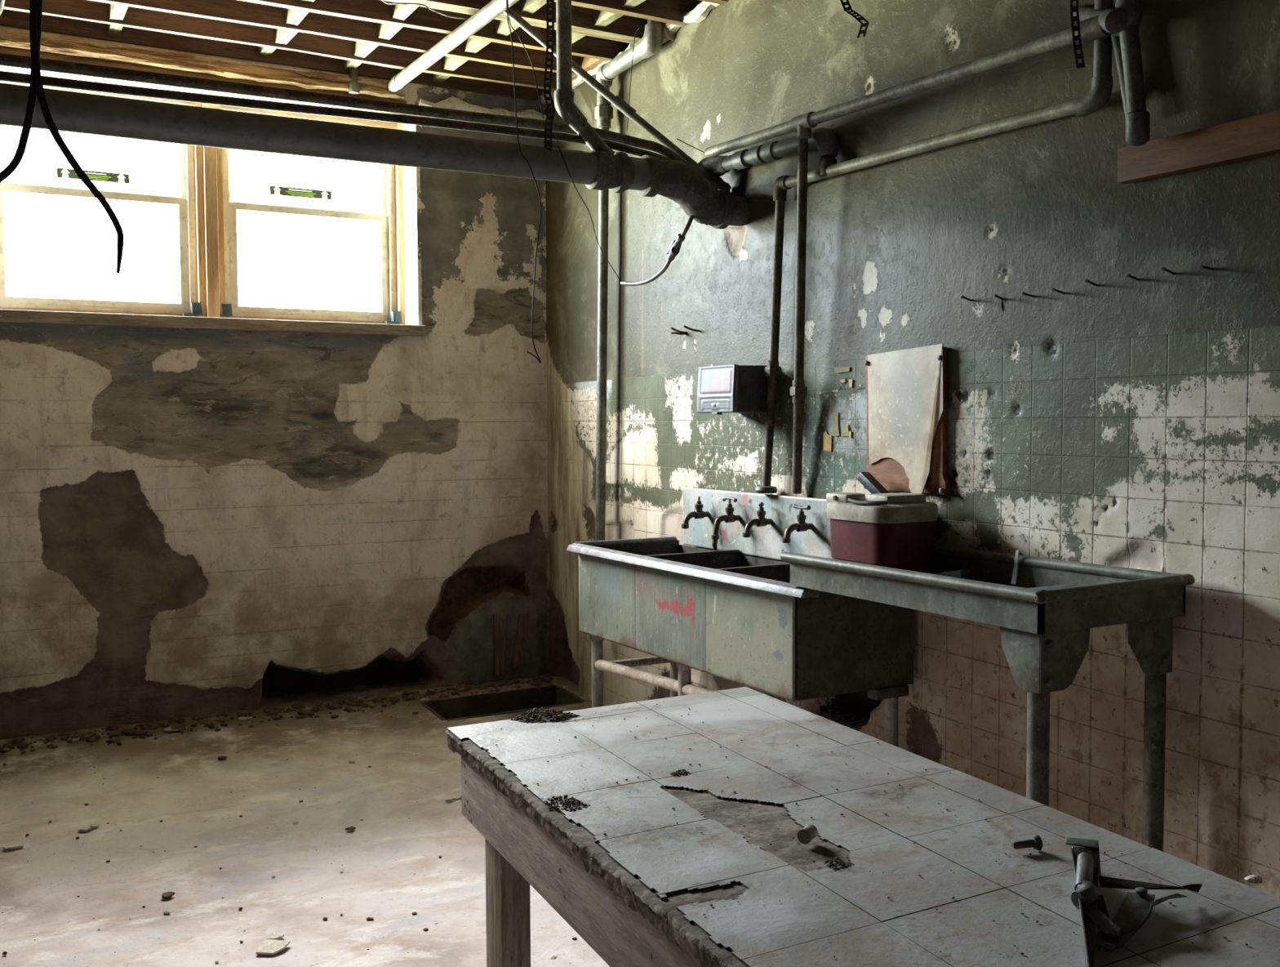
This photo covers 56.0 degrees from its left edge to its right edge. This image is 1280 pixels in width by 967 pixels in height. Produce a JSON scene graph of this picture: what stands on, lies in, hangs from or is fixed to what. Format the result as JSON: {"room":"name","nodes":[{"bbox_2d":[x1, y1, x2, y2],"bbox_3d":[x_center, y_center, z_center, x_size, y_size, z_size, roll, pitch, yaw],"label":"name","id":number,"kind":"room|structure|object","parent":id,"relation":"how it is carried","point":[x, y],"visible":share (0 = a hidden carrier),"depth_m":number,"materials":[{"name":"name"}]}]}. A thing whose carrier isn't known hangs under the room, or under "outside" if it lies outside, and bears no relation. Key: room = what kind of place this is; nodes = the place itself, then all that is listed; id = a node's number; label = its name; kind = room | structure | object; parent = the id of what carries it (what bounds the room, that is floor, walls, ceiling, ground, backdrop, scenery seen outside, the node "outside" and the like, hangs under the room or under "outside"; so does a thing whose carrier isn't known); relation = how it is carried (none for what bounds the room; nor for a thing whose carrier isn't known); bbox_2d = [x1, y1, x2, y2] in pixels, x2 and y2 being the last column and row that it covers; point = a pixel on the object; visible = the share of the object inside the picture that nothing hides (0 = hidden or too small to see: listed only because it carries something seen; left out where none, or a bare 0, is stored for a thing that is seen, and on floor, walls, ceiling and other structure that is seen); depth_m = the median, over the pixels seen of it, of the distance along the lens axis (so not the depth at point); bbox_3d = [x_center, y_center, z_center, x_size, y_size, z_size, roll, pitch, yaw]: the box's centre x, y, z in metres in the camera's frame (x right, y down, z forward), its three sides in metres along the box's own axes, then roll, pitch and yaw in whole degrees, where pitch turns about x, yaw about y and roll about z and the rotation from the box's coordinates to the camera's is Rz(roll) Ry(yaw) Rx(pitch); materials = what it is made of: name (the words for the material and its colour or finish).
{"room":"abandoned kitchen","nodes":[
{"label":"abandoned kitchen","id":0,"kind":"room"},
{"bbox_2d":[0,0,4,15],"bbox_3d":[-2.597,-1.940,4.887,0.029,0.014,0.520,-2,3,-33],"label":"board","id":1,"kind":"object","parent":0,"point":[2,2],"visible":1,"depth_m":4.87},
{"bbox_2d":[0,0,124,273],"bbox_3d":[-1.643,-1.005,3.310,0.397,0.829,0.032,-2,3,-30],"label":"cable","id":2,"kind":"object","parent":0,"point":[36,86],"visible":1,"depth_m":3.29,"materials":[{"name":"rubber"}]},
{"bbox_2d":[0,26,548,739],"bbox_3d":[-2.790,-0.310,5.451,6.101,3.790,0.333,-2,3,-30],"label":"wall","id":3,"kind":"structure","parent":0,"point":[193,522],"depth_m":5.92,"materials":[{"name":"paint"}]},
{"bbox_2d":[0,80,206,316],"bbox_3d":[-2.544,-1.306,5.603,0.958,1.051,0.165,-2,3,-30],"label":"window","id":4,"kind":"structure","parent":3,"relation":"in","point":[190,204],"depth_m":5.74,"materials":[{"name":"brown wood"}]},
{"bbox_2d":[0,29,405,98],"bbox_3d":[-2.231,-1.933,5.481,2.405,0.089,0.087,-2,3,-30],"label":"wall plate","id":5,"kind":"object","parent":3,"relation":"attached to","point":[60,45],"visible":0.98,"depth_m":5.55,"materials":[{"name":"wood"}]},
{"bbox_2d":[347,66,359,94],"bbox_3d":[-1.414,-2.033,5.936,0.062,0.215,0.064,-2,3,-30],"label":"pipe stub","id":6,"kind":"object","parent":5,"relation":"on","point":[353,86],"visible":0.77,"depth_m":5.92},
{"bbox_2d":[0,46,406,115],"bbox_3d":[-2.185,-1.876,5.610,2.240,0.074,0.112,-2,3,-30],"label":"trim","id":7,"kind":"structure","parent":3,"relation":"attached to","point":[2,50],"depth_m":5.59,"materials":[{"name":"brown wood"}]},
{"bbox_2d":[201,102,219,317],"bbox_3d":[-2.099,-1.320,5.851,0.056,1.056,0.175,-2,3,-30],"label":"trim","id":8,"kind":"structure","parent":3,"relation":"attached to","point":[209,153],"depth_m":5.78,"materials":[{"name":"brown wood"}]},
{"bbox_2d":[0,65,422,324],"bbox_3d":[-2.078,-1.318,5.809,2.030,1.100,0.280,-2,3,-30],"label":"window frame","id":9,"kind":"structure","parent":3,"relation":"attached to","point":[411,175],"depth_m":6.21,"materials":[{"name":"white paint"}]},
{"bbox_2d":[0,309,426,336],"bbox_3d":[-2.015,-0.761,5.762,2.023,0.057,0.162,-2,3,-30],"label":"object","id":10,"kind":"structure","parent":3,"relation":"attached to","point":[6,316],"depth_m":5.65,"materials":[{"name":"wood"}]},
{"bbox_2d":[215,104,405,324],"bbox_3d":[-1.680,-1.335,6.097,0.963,1.051,0.165,-2,3,-30],"label":"window","id":11,"kind":"structure","parent":3,"relation":"in","point":[391,219],"depth_m":6.12,"materials":[{"name":"brown wood"}]},
{"bbox_2d":[417,96,548,120],"bbox_3d":[-0.817,-1.951,6.323,0.740,0.109,0.094,-2,3,-30],"label":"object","id":12,"kind":"structure","parent":3,"relation":"attached to","point":[451,103],"depth_m":6.26,"materials":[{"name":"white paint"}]},
{"bbox_2d":[493,613,506,675],"bbox_3d":[-0.758,0.867,6.492,0.073,0.328,0.048,-2,3,-30],"label":"wood slat","id":13,"kind":"object","parent":3,"relation":"attached to","point":[499,620],"visible":1,"depth_m":6.48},
{"bbox_2d":[511,613,530,666],"bbox_3d":[-0.650,0.851,6.553,0.116,0.280,0.048,-2,3,-30],"label":"wood slat","id":14,"kind":"object","parent":3,"relation":"attached to","point":[522,623],"visible":1,"depth_m":6.54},
{"bbox_2d":[0,674,609,966],"bbox_3d":[-0.869,1.347,2.085,6.000,0.116,8.400,-2,3,-30],"label":"floor","id":15,"kind":"structure","parent":0,"point":[380,858],"depth_m":4.27,"materials":[{"name":"concrete"}]},
{"bbox_2d":[2,842,23,848],"bbox_3d":[-2.209,1.277,4.243,0.066,0.010,0.043,-3,4,-39],"label":"chip","id":16,"kind":"object","parent":15,"relation":"on","point":[12,845],"visible":1,"depth_m":4.24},
{"bbox_2d":[161,891,174,897],"bbox_3d":[-1.500,1.305,3.819,0.032,0.010,0.036,0,3,14],"label":"chip","id":17,"kind":"object","parent":15,"relation":"on","point":[167,894],"visible":1,"depth_m":3.81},
{"bbox_2d":[255,938,290,954],"bbox_3d":[-1.051,1.323,3.434,0.078,0.012,0.076,0,3,9],"label":"chip","id":18,"kind":"object","parent":15,"relation":"on","point":[268,946],"visible":1,"depth_m":3.43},
{"bbox_2d":[266,931,284,939],"bbox_3d":[-1.062,1.319,3.510,0.044,0.011,0.044,0,3,-3],"label":"chip","id":19,"kind":"object","parent":15,"relation":"on","point":[273,935],"visible":1,"depth_m":3.50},
{"bbox_2d":[0,674,561,755],"bbox_3d":[-1.770,1.122,5.732,3.122,0.058,0.395,-2,3,-30],"label":"rubble","id":20,"kind":"object","parent":15,"relation":"on","point":[273,712],"visible":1,"depth_m":5.80,"materials":[{"name":"gravel"}]},
{"bbox_2d":[419,684,586,720],"bbox_3d":[-0.696,1.317,6.155,0.780,0.430,0.355,-2,3,-30],"label":"pit","id":21,"kind":"object","parent":15,"relation":"in","point":[482,704],"depth_m":6.28,"materials":[{"name":"concrete"}]},
{"bbox_2d":[566,487,914,746],"bbox_3d":[0.336,0.663,4.567,0.562,1.216,1.628,-2,3,-30],"label":"sink","id":22,"kind":"object","parent":15,"relation":"on","point":[723,612],"visible":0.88,"depth_m":4.38,"materials":[{"name":"paint"}]},
{"bbox_2d":[680,496,709,528],"bbox_3d":[0.243,0.122,5.106,0.154,0.133,0.042,-2,3,-30],"label":"faucet","id":23,"kind":"object","parent":22,"relation":"on","point":[698,513],"depth_m":5.10,"materials":[{"name":"black metal"}]},
{"bbox_2d":[711,496,740,550],"bbox_3d":[0.358,0.162,4.906,0.154,0.214,0.090,-2,3,-30],"label":"faucet","id":24,"kind":"object","parent":22,"relation":"on","point":[732,516],"depth_m":4.92,"materials":[{"name":"black metal"}]},
{"bbox_2d":[742,502,772,537],"bbox_3d":[0.467,0.140,4.714,0.154,0.135,0.050,-2,3,-30],"label":"faucet","id":25,"kind":"object","parent":22,"relation":"on","point":[764,513],"depth_m":4.71,"materials":[{"name":"black metal"}]},
{"bbox_2d":[782,503,813,542],"bbox_3d":[0.596,0.148,4.489,0.154,0.140,0.088,-2,3,-30],"label":"faucet","id":26,"kind":"object","parent":22,"relation":"on","point":[804,524],"depth_m":4.49,"materials":[{"name":"black metal"}]},
{"bbox_2d":[445,686,1279,966],"bbox_3d":[0.332,0.962,2.100,0.845,0.865,2.050,-2,3,-25],"label":"work table","id":27,"kind":"object","parent":15,"relation":"on","point":[633,905],"depth_m":1.99,"materials":[{"name":"tile"}]},
{"bbox_2d":[511,706,579,723],"bbox_3d":[-0.230,0.550,2.859,0.131,0.021,0.128,1,3,29],"label":"heap","id":28,"kind":"object","parent":27,"relation":"on","point":[535,717],"visible":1,"depth_m":2.85,"materials":[{"name":"gravel"}]},
{"bbox_2d":[542,794,591,811],"bbox_3d":[-0.138,0.587,2.213,0.075,0.011,0.098,-2,3,-30],"label":"heap","id":29,"kind":"object","parent":27,"relation":"on","point":[566,802],"visible":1,"depth_m":2.21,"materials":[{"name":"gravel"}]},
{"bbox_2d":[670,768,691,777],"bbox_3d":[0.079,0.577,2.402,0.049,0.009,0.045,-2,3,-30],"label":"heap","id":30,"kind":"object","parent":27,"relation":"on","point":[683,771],"visible":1,"depth_m":2.40,"materials":[{"name":"gravel"}]},
{"bbox_2d":[797,823,817,844],"bbox_3d":[0.280,0.583,2.005,0.025,0.025,0.036,1,3,29],"label":"ferrule","id":31,"kind":"object","parent":27,"relation":"on","point":[805,835],"visible":1,"depth_m":1.99,"materials":[{"name":"metal"}]},
{"bbox_2d":[823,857,851,871],"bbox_3d":[0.311,0.601,1.905,0.044,0.009,0.044,-2,3,-30],"label":"heap","id":32,"kind":"object","parent":27,"relation":"on","point":[840,861],"visible":1,"depth_m":1.90,"materials":[{"name":"gravel"}]},
{"bbox_2d":[488,703,1252,962],"bbox_3d":[0.316,0.589,2.131,0.784,0.004,1.823,-2,3,-25],"label":"crumbs","id":33,"kind":"object","parent":27,"relation":"on","point":[793,837],"visible":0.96,"depth_m":2.12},
{"bbox_2d":[1011,834,1042,849],"bbox_3d":[0.629,0.585,1.957,0.050,0.025,0.025,-1,3,-12],"label":"bolt","id":34,"kind":"object","parent":27,"relation":"on","point":[1035,842],"visible":1,"depth_m":1.95,"materials":[{"name":"black metal"}]},
{"bbox_2d":[1244,874,1262,883],"bbox_3d":[0.927,0.598,1.820,0.026,0.012,0.018,1,3,23],"label":"chip","id":35,"kind":"object","parent":27,"relation":"on","point":[1255,878],"visible":1,"depth_m":1.81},
{"bbox_2d":[780,544,1195,851],"bbox_3d":[0.949,0.767,3.479,0.582,1.113,1.042,-2,3,-30],"label":"drainboard","id":36,"kind":"object","parent":15,"relation":"on","point":[1045,633],"depth_m":3.13,"materials":[{"name":"grey paint"}]},
{"bbox_2d":[826,491,937,573],"bbox_3d":[0.795,0.162,3.969,0.262,0.259,0.316,-2,3,-30],"label":"cooler","id":37,"kind":"object","parent":36,"relation":"on","point":[896,530],"visible":0.94,"depth_m":3.86,"materials":[{"name":"red plastic"}]},
{"bbox_2d":[857,471,889,493],"bbox_3d":[0.807,0.014,4.135,0.040,0.104,0.142,-2,3,-30],"label":"bar","id":38,"kind":"object","parent":37,"relation":"on","point":[866,479],"visible":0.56,"depth_m":4.13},
{"bbox_2d":[931,568,970,577],"bbox_3d":[0.963,0.284,3.736,0.061,0.041,0.111,-3,4,-44],"label":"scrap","id":39,"kind":"object","parent":36,"relation":"in","point":[962,573],"visible":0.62,"depth_m":3.70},
{"bbox_2d":[790,554,1186,634],"bbox_3d":[0.949,0.286,3.469,0.540,0.097,1.010,-2,3,-30],"label":"tray","id":40,"kind":"object","parent":36,"relation":"on","point":[1140,608],"depth_m":3.21,"materials":[{"name":"grey paint"}]},
{"bbox_2d":[1028,583,1072,589],"bbox_3d":[1.105,0.298,3.328,0.169,0.039,0.071,1,3,15],"label":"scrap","id":41,"kind":"object","parent":36,"relation":"in","point":[1064,585],"visible":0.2,"depth_m":3.32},
{"bbox_2d":[544,0,1279,897],"bbox_3d":[1.454,-0.250,3.398,0.233,3.740,8.500,-2,3,-30],"label":"wall","id":42,"kind":"structure","parent":0,"point":[1123,421],"depth_m":3.75,"materials":[{"name":"green paint"}]},
{"bbox_2d":[595,19,662,639],"bbox_3d":[0.151,-0.697,5.282,0.092,3.014,1.500,-2,3,-30],"label":"corner riser","id":43,"kind":"object","parent":42,"relation":"attached to","point":[651,41],"visible":0.84,"depth_m":5.82,"materials":[{"name":"metal"}]},
{"bbox_2d":[539,0,728,104],"bbox_3d":[0.370,-2.002,4.920,0.112,0.120,3.567,-2,3,-30],"label":"trim","id":44,"kind":"structure","parent":42,"relation":"attached to","point":[702,10],"depth_m":5.30,"materials":[{"name":"grey paint"}]},
{"bbox_2d":[578,56,605,71],"bbox_3d":[-0.212,-2.139,5.876,0.057,0.199,0.268,-2,3,-30],"label":"board","id":45,"kind":"object","parent":44,"relation":"on","point":[587,64],"visible":0.23,"depth_m":5.91,"materials":[{"name":"brown wood"}]},
{"bbox_2d":[671,327,687,334],"bbox_3d":[0.175,-0.674,5.328,0.079,0.036,0.019,0,3,-2],"label":"wall hook","id":46,"kind":"object","parent":42,"relation":"attached to","point":[679,332],"visible":1,"depth_m":5.32,"materials":[{"name":"metal"}]},
{"bbox_2d":[693,155,731,191],"bbox_3d":[0.297,-1.238,4.954,0.162,0.219,0.189,-2,3,-30],"label":"junction","id":47,"kind":"object","parent":42,"relation":"attached to","point":[711,168],"visible":0.52,"depth_m":4.92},
{"bbox_2d":[502,7,697,165],"bbox_3d":[-0.164,-1.622,4.932,0.833,0.675,0.042,-1,3,-5],"label":"conduit","id":48,"kind":"object","parent":47,"relation":"attached to","point":[619,103],"visible":0.84,"depth_m":4.92,"materials":[{"name":"black metal"}]},
{"bbox_2d":[721,127,838,177],"bbox_3d":[0.495,-1.223,4.664,0.082,0.193,0.780,-2,3,-32],"label":"pipe","id":49,"kind":"object","parent":47,"relation":"attached to","point":[824,140],"visible":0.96,"depth_m":4.54,"materials":[{"name":"black metal"}]},
{"bbox_2d":[697,364,768,414],"bbox_3d":[0.384,-0.373,4.832,0.205,0.194,0.264,-2,3,-30],"label":"dispenser","id":50,"kind":"object","parent":42,"relation":"attached to","point":[732,388],"visible":1,"depth_m":4.73,"materials":[{"name":"paint"}]},
{"bbox_2d":[682,487,833,559],"bbox_3d":[0.567,0.174,4.676,0.024,0.252,1.482,-2,3,-30],"label":"backsplash","id":51,"kind":"structure","parent":42,"relation":"attached to","point":[765,541],"depth_m":4.82,"materials":[{"name":"paint"}]},
{"bbox_2d":[823,431,831,451],"bbox_3d":[0.700,-0.158,4.489,0.003,0.076,0.049,-2,3,-30],"label":"scrap","id":52,"kind":"object","parent":42,"relation":"attached to","point":[827,437],"visible":1,"depth_m":4.49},
{"bbox_2d":[832,412,839,435],"bbox_3d":[0.724,-0.219,4.442,0.003,0.089,0.038,-2,3,-30],"label":"scrap","id":53,"kind":"object","parent":42,"relation":"attached to","point":[835,415],"visible":1,"depth_m":4.44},
{"bbox_2d":[834,366,850,373],"bbox_3d":[0.739,-0.416,4.404,0.003,0.022,0.091,-2,3,-30],"label":"scrap","id":54,"kind":"object","parent":42,"relation":"attached to","point":[837,370],"visible":1,"depth_m":4.40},
{"bbox_2d":[840,424,848,435],"bbox_3d":[0.750,-0.193,4.399,0.003,0.041,0.043,-2,3,-30],"label":"scrap","id":55,"kind":"object","parent":42,"relation":"attached to","point":[845,428],"visible":1,"depth_m":4.40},
{"bbox_2d":[704,27,1082,493],"bbox_3d":[0.795,-0.636,4.140,0.134,1.394,1.920,-2,3,-30],"label":"supply pipe","id":56,"kind":"object","parent":42,"relation":"attached to","point":[802,124],"visible":0.98,"depth_m":4.38,"materials":[{"name":"metal"}]},
{"bbox_2d":[863,343,950,493],"bbox_3d":[0.891,-0.206,4.092,0.057,0.514,0.405,-2,3,-30],"label":"board","id":57,"kind":"object","parent":42,"relation":"attached to","point":[907,440],"visible":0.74,"depth_m":4.06,"materials":[{"name":"beige wood"}]},
{"bbox_2d":[755,0,1113,493],"bbox_3d":[0.881,-0.661,4.035,0.089,1.464,1.648,-2,3,-30],"label":"supply pipe","id":58,"kind":"object","parent":42,"relation":"attached to","point":[1100,91],"visible":0.99,"depth_m":4.02,"materials":[{"name":"black metal"}]},
{"bbox_2d":[1110,34,1127,118],"bbox_3d":[1.313,-1.107,3.264,0.032,0.262,0.089,-2,3,-30],"label":"pipe","id":59,"kind":"object","parent":58,"relation":"attached to","point":[1115,39],"visible":0.26,"depth_m":3.26,"materials":[{"name":"black metal"}]},
{"bbox_2d":[1072,5,1128,33],"bbox_3d":[1.309,-1.767,4.363,0.060,1.037,2.482,0,3,3],"label":"pipe","id":60,"kind":"object","parent":42,"relation":"attached to","point":[1112,20],"visible":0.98,"depth_m":3.17,"materials":[{"name":"black metal"}]},
{"bbox_2d":[840,0,869,38],"bbox_3d":[0.668,-1.563,3.831,0.045,0.299,0.184,-2,3,-30],"label":"strap","id":61,"kind":"object","parent":60,"relation":"hanging from","point":[846,9],"visible":1,"depth_m":3.80,"materials":[{"name":"metal"}]},
{"bbox_2d":[1070,0,1084,68],"bbox_3d":[1.123,-1.198,3.088,0.012,0.266,0.045,-2,3,-30],"label":"strap","id":62,"kind":"object","parent":60,"relation":"hanging from","point":[1073,9],"visible":1,"depth_m":3.09,"materials":[{"name":"metal"}]},
{"bbox_2d":[1080,0,1150,146],"bbox_3d":[1.273,-1.117,3.221,0.087,0.448,0.196,-2,4,-36],"label":"pipe","id":63,"kind":"object","parent":60,"relation":"attached to","point":[1137,117],"visible":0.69,"depth_m":3.16,"materials":[{"name":"black metal"}]},
{"bbox_2d":[1117,110,1279,183],"bbox_3d":[1.526,-0.854,2.956,0.041,0.096,0.814,-2,3,-30],"label":"plank","id":64,"kind":"object","parent":42,"relation":"attached to","point":[1258,135],"visible":1,"depth_m":3.08,"materials":[{"name":"orange wood"}]},
{"bbox_3d":[-0.921,-2.040,1.696,5.720,0.030,8.060,-2,3,-30],"label":"ceiling","id":65,"kind":"structure","parent":0,"visible":0},
{"bbox_2d":[0,8,543,101],"bbox_3d":[-2.937,-2.082,5.118,5.580,0.213,0.045,-2,3,-30],"label":"joist","id":66,"kind":"object","parent":65,"relation":"attached to","point":[8,18],"visible":0.36,"depth_m":5.68,"materials":[{"name":"brown wood"}]},
{"bbox_2d":[106,23,123,35],"bbox_3d":[-2.322,-2.107,5.322,0.055,0.191,0.213,-2,3,-30],"label":"board","id":67,"kind":"object","parent":66,"relation":"attached to","point":[112,29],"visible":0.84,"depth_m":5.35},
{"bbox_2d":[431,73,450,82],"bbox_3d":[-0.992,-2.149,6.082,0.054,0.192,0.214,-2,3,-30],"label":"board","id":68,"kind":"object","parent":66,"relation":"attached to","point":[436,77],"visible":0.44,"depth_m":6.12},
{"bbox_2d":[0,0,556,90],"bbox_3d":[-2.812,-2.070,4.902,5.580,0.216,0.032,-2,3,-30],"label":"joist","id":69,"kind":"object","parent":65,"relation":"attached to","point":[83,10],"visible":0.4,"depth_m":5.51,"materials":[{"name":"brown wood"}]},
{"bbox_2d":[109,3,128,20],"bbox_3d":[-2.199,-2.092,5.082,0.053,0.197,0.265,-2,3,-30],"label":"board","id":70,"kind":"object","parent":69,"relation":"attached to","point":[116,11],"visible":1,"depth_m":5.11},
{"bbox_2d":[257,45,276,57],"bbox_3d":[-1.748,-2.124,5.649,0.057,0.196,0.213,-2,3,-30],"label":"board","id":71,"kind":"object","parent":69,"relation":"attached to","point":[262,51],"visible":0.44,"depth_m":5.67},
{"bbox_2d":[342,59,361,70],"bbox_3d":[-1.394,-2.131,5.851,0.052,0.198,0.211,-2,3,-30],"label":"board","id":72,"kind":"object","parent":69,"relation":"attached to","point":[347,64],"visible":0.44,"depth_m":5.88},
{"bbox_2d":[88,0,592,75],"bbox_3d":[-2.666,-2.057,4.646,5.580,0.216,0.032,-2,3,-30],"label":"joist","id":73,"kind":"object","parent":65,"relation":"attached to","point":[229,11],"visible":0.45,"depth_m":5.38,"materials":[{"name":"brown wood"}]},
{"bbox_2d":[275,28,297,44],"bbox_3d":[-1.590,-2.114,5.429,0.056,0.195,0.264,-2,3,-30],"label":"board","id":74,"kind":"object","parent":73,"relation":"attached to","point":[282,36],"visible":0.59,"depth_m":5.46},
{"bbox_2d":[284,8,308,26],"bbox_3d":[-1.466,-2.101,5.160,0.053,0.195,0.268,-2,3,-30],"label":"board","id":75,"kind":"object","parent":73,"relation":"attached to","point":[293,17],"visible":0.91,"depth_m":5.19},
{"bbox_2d":[353,40,378,57],"bbox_3d":[-1.274,-2.120,5.611,0.056,0.199,0.265,-2,3,-30],"label":"board","id":76,"kind":"object","parent":73,"relation":"attached to","point":[362,50],"visible":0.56,"depth_m":5.64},
{"bbox_2d":[443,56,468,71],"bbox_3d":[-0.884,-2.135,5.834,0.057,0.201,0.265,-2,3,-30],"label":"board","id":77,"kind":"object","parent":73,"relation":"attached to","point":[451,64],"visible":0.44,"depth_m":5.87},
{"bbox_2d":[238,0,622,61],"bbox_3d":[-2.517,-2.046,4.386,5.580,0.213,0.036,-2,3,-30],"label":"joist","id":78,"kind":"object","parent":65,"relation":"attached to","point":[371,11],"visible":0.48,"depth_m":5.28,"materials":[{"name":"brown wood"}]},
{"bbox_2d":[377,22,402,40],"bbox_3d":[-1.106,-2.113,5.365,0.056,0.195,0.269,-2,3,-30],"label":"board","id":79,"kind":"object","parent":78,"relation":"attached to","point":[385,32],"visible":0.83,"depth_m":5.40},
{"bbox_2d":[463,37,491,53],"bbox_3d":[-0.743,-2.124,5.572,0.058,0.192,0.266,-2,3,-30],"label":"board","id":80,"kind":"object","parent":78,"relation":"attached to","point":[473,46],"visible":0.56,"depth_m":5.61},
{"bbox_2d":[386,0,519,93],"bbox_3d":[-0.600,-1.930,4.908,0.071,0.073,2.700,-2,3,-30],"label":"pipe","id":81,"kind":"object","parent":65,"relation":"hanging from","point":[494,8],"visible":0.98,"depth_m":5.28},
{"bbox_2d":[381,0,647,44],"bbox_3d":[-2.365,-2.032,4.122,5.580,0.215,0.085,-2,3,-30],"label":"joist","id":82,"kind":"object","parent":65,"relation":"attached to","point":[624,28],"visible":0.38,"depth_m":5.27,"materials":[{"name":"brown wood"}]},
{"bbox_2d":[391,1,418,21],"bbox_3d":[-0.991,-2.097,5.096,0.056,0.200,0.247,-2,3,-30],"label":"board","id":83,"kind":"object","parent":82,"relation":"attached to","point":[399,11],"visible":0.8,"depth_m":5.13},
{"bbox_2d":[382,0,469,19],"bbox_3d":[-0.853,-1.959,4.968,0.468,0.021,0.078,-2,4,-34],"label":"wire","id":84,"kind":"object","parent":82,"relation":"hanging from","point":[384,2],"visible":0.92,"depth_m":4.91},
{"bbox_2d":[495,19,519,36],"bbox_3d":[-0.572,-2.114,5.336,0.057,0.192,0.245,-2,3,-30],"label":"board","id":85,"kind":"object","parent":82,"relation":"attached to","point":[502,28],"visible":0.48,"depth_m":5.38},
{"bbox_2d":[520,0,546,14],"bbox_3d":[-0.431,-2.099,5.042,0.055,0.193,0.238,-2,3,-30],"label":"board","id":86,"kind":"object","parent":82,"relation":"attached to","point":[528,6],"visible":1,"depth_m":5.08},
{"bbox_2d":[555,30,586,46],"bbox_3d":[-0.310,-2.120,5.485,0.056,0.199,0.244,-2,3,-30],"label":"board","id":87,"kind":"object","parent":82,"relation":"attached to","point":[575,37],"visible":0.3,"depth_m":5.47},
{"bbox_2d":[592,8,623,27],"bbox_3d":[-0.126,-2.109,5.215,0.054,0.195,0.238,-2,3,-30],"label":"board","id":88,"kind":"object","parent":82,"relation":"attached to","point":[602,19],"visible":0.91,"depth_m":5.25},
{"bbox_2d":[506,0,542,363],"bbox_3d":[-0.413,-1.298,4.295,0.131,1.730,0.005,-2,3,-30],"label":"hanging wire","id":89,"kind":"object","parent":65,"relation":"hanging from","point":[538,357],"visible":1,"depth_m":4.33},
{"bbox_2d":[507,0,543,119],"bbox_3d":[-0.412,-1.748,4.338,0.152,0.834,0.018,-3,4,-39],"label":"wire","id":90,"kind":"object","parent":65,"relation":"hanging from","point":[508,0],"visible":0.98,"depth_m":4.35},
{"bbox_2d":[542,0,555,151],"bbox_3d":[-0.338,-1.692,4.445,0.046,0.931,0.061,0,3,-1],"label":"strap","id":91,"kind":"object","parent":65,"relation":"hanging from","point":[548,33],"visible":1,"depth_m":4.47,"materials":[{"name":"metal"}]},
{"bbox_2d":[0,82,750,228],"bbox_3d":[-1.992,-1.083,3.551,5.606,0.257,0.158,-2,3,-30],"label":"drain pipe","id":92,"kind":"object","parent":91,"relation":"hanging from","point":[72,112],"visible":1,"depth_m":4.10,"materials":[{"name":"metal"}]},
{"bbox_2d":[554,0,614,155],"bbox_3d":[-0.211,-1.694,4.542,0.246,0.950,0.076,-2,3,-30],"label":"vent pipe","id":93,"kind":"object","parent":92,"relation":"attached to","point":[565,105],"visible":0.99,"depth_m":4.49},
{"bbox_2d":[620,215,693,285],"bbox_3d":[0.086,-0.976,4.996,0.134,0.290,0.522,-2,3,-30],"label":"hose","id":94,"kind":"object","parent":92,"relation":"attached to","point":[673,250],"visible":0.94,"depth_m":4.83,"materials":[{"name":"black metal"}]},
{"bbox_2d":[555,138,621,281],"bbox_3d":[-0.169,-1.070,4.815,0.062,0.439,0.791,1,3,17],"label":"wire","id":95,"kind":"object","parent":94,"relation":"attached to","point":[555,139],"visible":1,"depth_m":4.62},
{"bbox_2d":[670,246,679,255],"bbox_3d":[0.137,-0.929,4.820,0.034,0.035,0.048,-1,3,-11],"label":"connector","id":96,"kind":"object","parent":94,"relation":"attached to","point":[674,251],"depth_m":4.80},
{"bbox_2d":[554,0,689,26],"bbox_3d":[-2.216,-2.021,3.861,5.580,0.213,0.040,-2,3,-30],"label":"joist","id":97,"kind":"object","parent":65,"relation":"attached to","point":[669,11],"visible":1,"depth_m":5.14,"materials":[{"name":"brown wood"}]},
{"bbox_2d":[626,27,639,130],"bbox_3d":[-0.029,-1.735,5.173,0.004,0.408,0.112,-2,3,-30],"label":"wire","id":98,"kind":"object","parent":97,"relation":"hanging from","point":[638,28],"visible":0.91,"depth_m":5.18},
{"bbox_2d":[622,0,645,8],"bbox_3d":[0.010,-2.098,4.962,0.053,0.194,0.260,-2,3,-30],"label":"board","id":99,"kind":"object","parent":97,"relation":"attached to","point":[626,3],"visible":1,"depth_m":5.03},
{"bbox_2d":[698,0,728,4],"bbox_3d":[-2.067,-2.007,3.601,5.580,0.215,0.040,-2,3,-30],"label":"joist","id":100,"kind":"object","parent":65,"relation":"attached to","point":[717,2],"visible":1,"depth_m":4.97,"materials":[{"name":"brown wood"}]},
{"bbox_3d":[-3.526,-0.212,0.544,0.050,3.600,8.500,-2,3,-30],"label":"wall","id":101,"kind":"structure","parent":0,"visible":0},
{"bbox_2d":[0,71,672,159],"bbox_3d":[-2.113,-1.227,3.573,5.427,0.070,0.167,-2,3,-30],"label":"pipe","id":102,"kind":"object","parent":101,"relation":"attached to","point":[11,77],"visible":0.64,"depth_m":4.04,"materials":[{"name":"metal"}]},
{"bbox_2d":[0,53,697,170],"bbox_3d":[-2.100,-1.239,3.591,5.468,0.154,0.089,-2,3,-30],"label":"pipe","id":103,"kind":"object","parent":101,"relation":"attached to","point":[6,60],"visible":0.77,"depth_m":4.10,"materials":[{"name":"metal"}]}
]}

